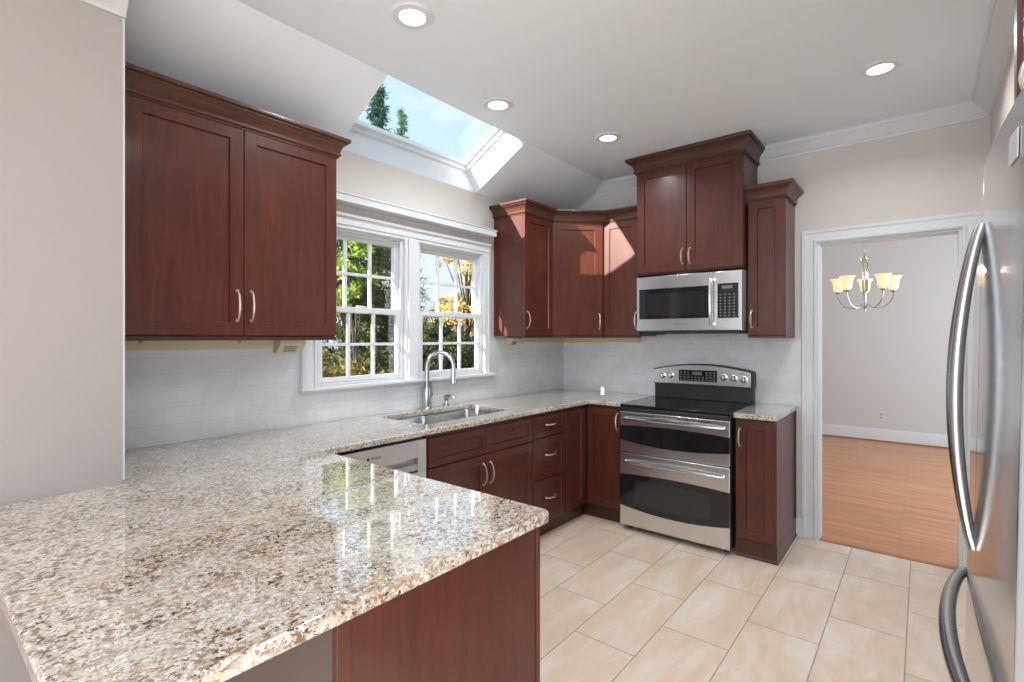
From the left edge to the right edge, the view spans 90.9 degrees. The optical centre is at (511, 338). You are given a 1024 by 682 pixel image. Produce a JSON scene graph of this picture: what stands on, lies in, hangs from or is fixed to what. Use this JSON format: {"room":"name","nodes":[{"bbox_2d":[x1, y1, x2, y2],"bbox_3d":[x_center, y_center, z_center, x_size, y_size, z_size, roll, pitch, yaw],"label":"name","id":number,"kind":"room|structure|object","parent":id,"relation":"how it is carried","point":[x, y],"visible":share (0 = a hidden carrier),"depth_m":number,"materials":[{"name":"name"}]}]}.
{"room":"kitchen","nodes":[
{"label":"kitchen","id":0,"kind":"room"},
{"bbox_2d":[0,0,122,681],"bbox_3d":[-2.923,0.005,0.151,0.615,2.790,4.424,0,0,39],"label":"wall partition","id":1,"kind":"structure","parent":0,"point":[61,61],"depth_m":1.54,"materials":[{"name":"grey paint"}]},
{"bbox_2d":[79,0,128,18],"bbox_3d":[-2.648,-1.107,-0.070,0.092,0.095,4.428,0,0,39],"label":"trim","id":2,"kind":"structure","parent":1,"relation":"attached to","point":[116,7],"depth_m":1.64,"materials":[{"name":"grey"}]},
{"bbox_2d":[123,18,124,479],"bbox_3d":[-1.290,-0.295,1.674,0.008,1.530,0.006,0,0,39],"label":"trim","id":3,"kind":"structure","parent":1,"relation":"attached to","point":[123,18],"depth_m":1.67,"materials":[{"name":"grey paint"}]},
{"bbox_2d":[125,149,562,449],"bbox_3d":[-2.023,0.140,1.802,0.072,2.520,8.120,0,0,39],"label":"wall","id":4,"kind":"structure","parent":0,"point":[356,174],"depth_m":3.41,"materials":[{"name":"grey paint"}]},
{"bbox_2d":[125,62,350,350],"bbox_3d":[-1.292,-0.484,2.332,0.373,1.079,1.009,0,0,39],"label":"upper cabinet","id":5,"kind":"object","parent":4,"relation":"attached to","point":[230,204],"depth_m":2.18,"materials":[{"name":"brown wood"}]},
{"bbox_2d":[273,340,305,352],"bbox_3d":[-1.187,0.039,2.690,0.085,0.078,0.137,0,0,39],"label":"switch box","id":6,"kind":"object","parent":5,"relation":"attached to","point":[281,346],"visible":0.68,"depth_m":2.66,"materials":[{"name":"beige plastic"}]},
{"bbox_2d":[282,346,297,351],"bbox_3d":[-1.178,0.057,2.678,0.030,0.030,0.070,0,0,39],"label":"grille","id":7,"kind":"object","parent":6,"relation":"attached to","point":[284,348],"depth_m":2.68,"materials":[{"name":"brown plastic"}]},
{"bbox_2d":[125,338,563,448],"bbox_3d":[-0.633,0.240,3.446,0.008,0.480,3.573,0,0,39],"label":"backsplash","id":8,"kind":"structure","parent":4,"relation":"attached to","point":[172,396],"depth_m":2.59,"materials":[{"name":"tile"}]},
{"bbox_2d":[317,228,402,385],"bbox_3d":[-0.945,-0.188,3.123,0.076,0.925,0.626,0,0,39],"label":"window","id":9,"kind":"structure","parent":4,"relation":"in","point":[396,245],"depth_m":3.18,"materials":[{"name":"white paint"}]},
{"bbox_2d":[300,238,489,387],"bbox_3d":[-0.671,-0.194,3.378,0.034,0.937,1.552,0,0,39],"label":"trim","id":10,"kind":"structure","parent":4,"relation":"attached to","point":[411,247],"depth_m":3.36,"materials":[{"name":"white paint"}]},
{"bbox_2d":[298,373,495,393],"bbox_3d":[-0.654,0.292,3.382,0.055,0.035,1.610,0,0,39],"label":"trim","id":11,"kind":"structure","parent":4,"relation":"attached to","point":[331,388],"depth_m":3.17,"materials":[{"name":"white paint"}]},
{"bbox_2d":[336,211,491,255],"bbox_3d":[-0.667,-0.693,3.375,0.044,0.085,1.560,0,0,39],"label":"trim","id":12,"kind":"structure","parent":4,"relation":"attached to","point":[347,221],"depth_m":3.33,"materials":[{"name":"white paint"}]},
{"bbox_2d":[336,190,497,237],"bbox_3d":[-0.636,-0.812,3.364,0.106,0.051,1.534,0,0,39],"label":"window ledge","id":13,"kind":"object","parent":4,"relation":"attached to","point":[343,198],"visible":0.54,"depth_m":3.28,"materials":[{"name":"white paint"}]},
{"bbox_2d":[420,243,481,377],"bbox_3d":[-0.465,-0.188,3.712,0.076,0.925,0.650,0,0,39],"label":"window","id":14,"kind":"structure","parent":4,"relation":"in","point":[476,259],"depth_m":3.77,"materials":[{"name":"white paint"}]},
{"bbox_2d":[494,214,552,337],"bbox_3d":[0.112,-0.480,4.076,0.348,0.956,0.383,0,0,39],"label":"upper cabinet","id":15,"kind":"object","parent":4,"relation":"attached to","point":[523,243],"visible":0.99,"depth_m":3.96,"materials":[{"name":"brown wood"}]},
{"bbox_2d":[506,338,518,344],"bbox_3d":[0.006,0.026,4.170,0.065,0.056,0.085,0,0,39],"label":"switch box","id":16,"kind":"object","parent":15,"relation":"attached to","point":[509,341],"visible":1,"depth_m":4.15,"materials":[{"name":"beige plastic"}]},
{"bbox_2d":[489,198,636,223],"bbox_3d":[0.414,-0.996,3.982,1.168,0.096,0.324,0,0,-11],"label":"crown molding","id":17,"kind":"structure","parent":15,"relation":"attached to","point":[521,206],"depth_m":4.04,"materials":[{"name":"brown wood"}]},
{"bbox_2d":[552,222,602,337],"bbox_3d":[0.531,-0.480,4.380,0.614,0.956,0.638,0,0,39],"label":"upper cabinet","id":18,"kind":"object","parent":4,"relation":"attached to","point":[577,247],"visible":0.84,"depth_m":4.16,"materials":[{"name":"brown wood"}]},
{"bbox_2d":[517,338,640,342],"bbox_3d":[0.560,0.017,4.277,0.790,0.042,0.748,0,0,39],"label":"power strip","id":19,"kind":"object","parent":18,"relation":"attached to","point":[521,340],"visible":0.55,"depth_m":4.50,"materials":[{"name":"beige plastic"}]},
{"bbox_2d":[125,0,990,208],"bbox_3d":[0.043,-1.335,-0.035,5.750,0.430,8.120,0,0,39],"label":"ceiling","id":20,"kind":"structure","parent":0,"point":[661,75],"depth_m":2.47,"materials":[{"name":"white paint"}]},
{"bbox_2d":[390,1,434,29],"bbox_3d":[-0.429,-1.385,2.174,0.190,0.010,0.190,0,0,39],"label":"recessed light","id":21,"kind":"object","parent":20,"relation":"in","point":[408,14],"visible":1,"depth_m":2.16,"materials":[{"name":"white paint"}]},
{"bbox_2d":[343,119,524,192],"bbox_3d":[-0.518,-1.375,3.319,0.667,0.539,1.243,0,0,39],"label":"frame","id":22,"kind":"structure","parent":20,"relation":"attached to","point":[496,147],"depth_m":3.64,"materials":[{"name":"white paint"}]},
{"bbox_2d":[482,97,513,111],"bbox_3d":[-0.083,-1.385,2.996,0.190,0.010,0.190,0,0,39],"label":"recessed light","id":23,"kind":"object","parent":20,"relation":"in","point":[495,104],"visible":1,"depth_m":2.98,"materials":[{"name":"white paint"}]},
{"bbox_2d":[594,132,621,142],"bbox_3d":[0.665,-1.385,3.490,0.190,0.010,0.190,0,0,39],"label":"recessed light","id":24,"kind":"object","parent":20,"relation":"in","point":[605,137],"visible":1,"depth_m":3.48,"materials":[{"name":"white paint"}]},
{"bbox_2d":[858,58,902,77],"bbox_3d":[1.892,-1.385,2.593,0.190,0.010,0.190,0,0,39],"label":"recessed light","id":25,"kind":"object","parent":20,"relation":"in","point":[881,67],"visible":1,"depth_m":2.58,"materials":[{"name":"white paint"}]},
{"bbox_2d":[540,436,966,681],"bbox_3d":[1.462,1.460,1.788,5.650,0.120,12.500,0,0,39],"label":"floor","id":26,"kind":"structure","parent":0,"point":[619,602],"depth_m":2.75,"materials":[{"name":"beige tile"}]},
{"bbox_2d":[337,437,425,477],"bbox_3d":[-0.878,0.966,2.636,0.609,0.868,0.598,0,0,39],"label":"dishwasher","id":27,"kind":"object","parent":26,"relation":"on","point":[408,456],"visible":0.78,"depth_m":2.55,"materials":[{"name":"grey metal"}]},
{"bbox_2d":[225,527,539,681],"bbox_3d":[-0.578,0.956,1.569,1.213,0.888,0.676,0,0,39],"label":"base cabinet","id":28,"kind":"object","parent":26,"relation":"on","point":[478,620],"visible":0.23,"depth_m":1.15,"materials":[{"name":"brown wood"}]},
{"bbox_2d":[421,410,531,504],"bbox_3d":[-0.380,0.956,3.227,0.660,0.888,0.930,0,0,39],"label":"base cabinet","id":29,"kind":"object","parent":26,"relation":"on","point":[495,458],"visible":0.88,"depth_m":3.06,"materials":[{"name":"brown wood"}]},
{"bbox_2d":[530,409,565,535],"bbox_3d":[0.044,0.956,3.747,0.660,0.888,0.405,0,0,39],"label":"base cabinet","id":30,"kind":"object","parent":26,"relation":"on","point":[548,441],"visible":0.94,"depth_m":3.57,"materials":[{"name":"brown wood"}]},
{"bbox_2d":[560,404,621,525],"bbox_3d":[0.563,0.956,4.177,0.921,0.888,0.912,0,0,39],"label":"base cabinet","id":31,"kind":"object","parent":26,"relation":"on","point":[592,431],"visible":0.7,"depth_m":3.85,"materials":[{"name":"brown wood"}]},
{"bbox_2d":[0,388,655,681],"bbox_3d":[-0.023,0.496,2.715,1.860,0.032,3.922,0,0,39],"label":"countertop","id":32,"kind":"structure","parent":31,"relation":"on","point":[214,559],"depth_m":1.18,"materials":[{"name":"beige stone"}]},
{"bbox_2d":[422,350,456,408],"bbox_3d":[-0.493,0.282,3.440,0.243,0.396,0.103,0,0,7],"label":"faucet","id":33,"kind":"object","parent":32,"relation":"on","point":[427,394],"visible":1,"depth_m":3.41,"materials":[{"name":"silver metal"}]},
{"bbox_2d":[395,409,495,423],"bbox_3d":[-0.404,0.608,3.230,0.438,0.192,0.766,0,0,39],"label":"sink","id":34,"kind":"object","parent":32,"relation":"in","point":[462,413],"visible":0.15,"depth_m":3.46,"materials":[{"name":"grey metal"}]},
{"bbox_2d":[443,394,454,405],"bbox_3d":[-0.446,0.439,3.577,0.093,0.082,0.048,0,0,19],"label":"soap dispenser","id":35,"kind":"object","parent":32,"relation":"on","point":[446,397],"visible":1,"depth_m":3.57,"materials":[{"name":"silver metal"}]},
{"bbox_2d":[620,364,755,551],"bbox_3d":[1.284,0.801,3.698,0.776,1.198,0.724,0,0,39],"label":"range","id":36,"kind":"object","parent":26,"relation":"on","point":[678,455],"visible":0.97,"depth_m":3.50,"materials":[{"name":"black metal"}]},
{"bbox_2d":[620,396,753,416],"bbox_3d":[1.284,0.493,3.698,0.776,0.023,0.595,0,0,39],"label":"cooktop","id":37,"kind":"object","parent":36,"relation":"in","point":[689,407],"depth_m":3.61,"materials":[{"name":"black glass"}]},
{"bbox_2d":[735,411,796,565],"bbox_3d":[1.719,0.956,3.400,0.251,0.888,0.658,0,0,39],"label":"base cabinet","id":38,"kind":"object","parent":26,"relation":"on","point":[765,450],"visible":0.9,"depth_m":3.20,"materials":[{"name":"brown wood"}]},
{"bbox_2d":[733,403,796,421],"bbox_3d":[1.721,0.496,3.410,0.252,0.032,0.642,0,0,39],"label":"countertop","id":39,"kind":"structure","parent":38,"relation":"on","point":[759,411],"depth_m":3.30,"materials":[{"name":"beige stone"}]},
{"bbox_2d":[938,87,1023,681],"bbox_3d":[1.266,0.512,0.878,0.799,1.775,0.910,0,0,39],"label":"refrigerator","id":40,"kind":"object","parent":26,"relation":"on","point":[991,510],"visible":1,"depth_m":0.90,"materials":[{"name":"grey metal"}]},
{"bbox_2d":[565,117,990,519],"bbox_3d":[2.605,-0.125,3.192,5.650,3.050,0.120,0,0,39],"label":"wall","id":41,"kind":"structure","parent":0,"point":[935,171],"depth_m":3.29,"materials":[{"name":"grey paint"}]},
{"bbox_2d":[603,219,655,337],"bbox_3d":[0.973,-0.480,4.201,0.328,0.956,0.358,0,0,39],"label":"upper cabinet","id":42,"kind":"object","parent":41,"relation":"attached to","point":[620,275],"visible":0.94,"depth_m":4.11,"materials":[{"name":"brown wood"}]},
{"bbox_2d":[564,334,801,405],"bbox_3d":[1.271,0.265,4.195,1.998,0.670,0.008,0,0,39],"label":"backsplash","id":43,"kind":"structure","parent":41,"relation":"attached to","point":[623,367],"depth_m":4.10,"materials":[{"name":"tile"}]},
{"bbox_2d":[625,130,764,276],"bbox_3d":[1.375,-0.935,3.811,0.914,0.899,0.456,0,0,39],"label":"upper cabinet","id":44,"kind":"object","parent":41,"relation":"attached to","point":[692,205],"visible":0.98,"depth_m":3.65,"materials":[{"name":"brown wood"}]},
{"bbox_2d":[637,269,747,334],"bbox_3d":[1.375,-0.249,3.810,0.776,0.446,0.453,0,0,39],"label":"microwave","id":45,"kind":"object","parent":44,"relation":"attached to","point":[706,302],"visible":1,"depth_m":3.65,"materials":[{"name":"grey metal"}]},
{"bbox_2d":[745,178,803,337],"bbox_3d":[1.822,-0.519,3.496,0.294,1.034,0.378,0,0,39],"label":"upper cabinet","id":46,"kind":"object","parent":41,"relation":"attached to","point":[771,205],"visible":1,"depth_m":3.41,"materials":[{"name":"brown wood"}]},
{"bbox_2d":[796,517,801,536],"bbox_3d":[2.032,1.337,3.572,0.042,0.125,0.014,0,0,39],"label":"baseboard","id":47,"kind":"structure","parent":41,"relation":"attached to","point":[798,520],"depth_m":3.57,"materials":[{"name":"white paint"}]},
{"bbox_2d":[595,0,1013,195],"bbox_3d":[1.137,-1.343,2.981,2.620,0.095,2.060,0,0,39],"label":"trim","id":48,"kind":"structure","parent":41,"relation":"attached to","point":[998,39],"depth_m":3.06,"materials":[{"name":"white paint"}]},
{"bbox_2d":[819,538,956,569],"bbox_3d":[2.420,1.398,3.277,0.723,0.004,0.042,0,0,39],"label":"threshold","id":49,"kind":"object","parent":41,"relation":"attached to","point":[821,539],"depth_m":3.25,"materials":[{"name":"brown wood"}]},
{"bbox_2d":[802,211,975,566],"bbox_3d":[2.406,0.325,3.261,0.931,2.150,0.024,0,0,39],"label":"door frame","id":50,"kind":"structure","parent":41,"relation":"in","point":[966,221],"depth_m":3.49,"materials":[{"name":"white paint"}]},
{"bbox_2d":[822,234,957,434],"bbox_3d":[5.402,-0.045,6.588,4.800,2.890,0.120,0,0,39],"label":"wall","id":51,"kind":"structure","parent":0,"point":[891,359],"depth_m":6.76,"materials":[{"name":"grey paint"}]},
{"bbox_2d":[878,412,883,419],"bbox_3d":[5.001,1.055,6.831,0.072,0.114,0.008,0,0,39],"label":"wall outlet","id":52,"kind":"object","parent":51,"relation":"attached to","point":[880,414],"visible":1,"depth_m":6.83,"materials":[{"name":"white plastic"}]},
{"bbox_2d":[822,423,948,448],"bbox_3d":[5.354,1.315,6.529,4.600,0.170,0.032,0,0,39],"label":"baseboard","id":53,"kind":"structure","parent":51,"relation":"attached to","point":[827,429],"depth_m":6.78,"materials":[{"name":"white paint"}]},
{"bbox_2d":[991,44,1013,146],"bbox_3d":[2.771,0.005,0.916,2.520,2.790,3.200,0,0,39],"label":"wall","id":54,"kind":"structure","parent":0,"point":[1004,102],"depth_m":2.46,"materials":[{"name":"grey paint"}]},
{"bbox_2d":[1014,0,1023,101],"bbox_3d":[1.352,-0.897,0.808,0.763,0.965,0.930,0,0,39],"label":"upper cabinet","id":55,"kind":"object","parent":54,"relation":"attached to","point":[1018,4],"visible":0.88,"depth_m":1.34,"materials":[{"name":"brown wood"}]},
{"bbox_3d":[4.045,-1.465,4.921,4.800,0.150,4.380,0,0,39],"label":"ceiling","id":56,"kind":"structure","parent":0,"visible":0},
{"bbox_2d":[830,244,901,311],"bbox_3d":[3.491,-0.823,4.995,0.595,1.132,0.583,0,0,39],"label":"chandelier","id":57,"kind":"object","parent":56,"relation":"hanging from","point":[884,280],"visible":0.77,"depth_m":4.91,"materials":[{"name":"silver metal"}]},
{"label":"outside","id":58,"kind":"structure","parent":0,"visible":0},
{"bbox_3d":[-11.922,2.200,21.389,39.840,0.200,70.000,0,0,39],"label":"ground","id":59,"kind":"structure","parent":58,"visible":0},
{"bbox_2d":[322,346,392,377],"bbox_3d":[-2.084,1.086,5.610,1.380,2.033,1.356,0,0,-36],"label":"shrub","id":60,"kind":"object","parent":59,"relation":"on","point":[327,371],"visible":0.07,"depth_m":5.63,"materials":[{"name":"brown plant"}]},
{"bbox_2d":[322,239,394,368],"bbox_3d":[-3.093,-0.162,9.687,2.661,4.528,2.651,0,0,45],"label":"evergreen tree","id":61,"kind":"object","parent":59,"relation":"on","point":[382,297],"visible":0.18,"depth_m":9.29,"materials":[{"name":"green plant"}]},
{"bbox_2d":[336,241,380,364],"bbox_3d":[-2.196,0.335,6.971,0.635,3.532,0.744,0,0,2],"label":"leafy tree","id":62,"kind":"object","parent":59,"relation":"on","point":[356,287],"visible":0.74,"depth_m":6.98,"materials":[{"name":"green plant"}]},
{"bbox_2d":[336,346,394,373],"bbox_3d":[-2.016,1.076,7.681,1.265,2.051,1.494,0,0,-18],"label":"shrub","id":63,"kind":"object","parent":59,"relation":"on","point":[379,360],"visible":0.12,"depth_m":7.25,"materials":[{"name":"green plant"}]},
{"bbox_2d":[336,84,428,352],"bbox_3d":[-3.361,-2.356,13.438,3.156,8.911,3.175,0,0,3],"label":"conifer","id":64,"kind":"object","parent":59,"relation":"on","point":[379,111],"visible":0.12,"depth_m":13.42,"materials":[{"name":"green plant"}]},
{"bbox_2d":[381,108,431,330],"bbox_3d":[-3.986,-3.079,17.854,2.746,10.358,2.567,0,0,-42],"label":"conifer","id":65,"kind":"object","parent":59,"relation":"on","point":[402,117],"visible":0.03,"depth_m":17.98,"materials":[{"name":"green plant"}]},
{"bbox_2d":[381,319,473,370],"bbox_3d":[-1.494,0.826,8.850,1.560,2.553,1.373,0,0,39],"label":"shrub","id":66,"kind":"object","parent":59,"relation":"on","point":[429,329],"visible":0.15,"depth_m":8.78,"materials":[{"name":"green plant"}]},
{"bbox_2d":[423,309,473,369],"bbox_3d":[-0.840,0.744,10.535,2.336,2.715,2.372,0,0,-36],"label":"shrub","id":67,"kind":"object","parent":59,"relation":"on","point":[447,330],"visible":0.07,"depth_m":10.26,"materials":[{"name":"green plant"}]},
{"bbox_2d":[423,310,473,363],"bbox_3d":[-2.748,0.352,23.332,4.839,3.501,5.182,0,0,37],"label":"autumn tree","id":68,"kind":"object","parent":59,"relation":"on","point":[464,324],"visible":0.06,"depth_m":21.71,"materials":[{"name":"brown plant"}]},
{"bbox_2d":[429,257,473,349],"bbox_3d":[-1.600,-1.024,17.945,3.002,6.251,3.043,0,0,39],"label":"autumn tree","id":69,"kind":"object","parent":59,"relation":"on","point":[464,301],"visible":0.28,"depth_m":17.94,"materials":[{"name":"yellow plant"}]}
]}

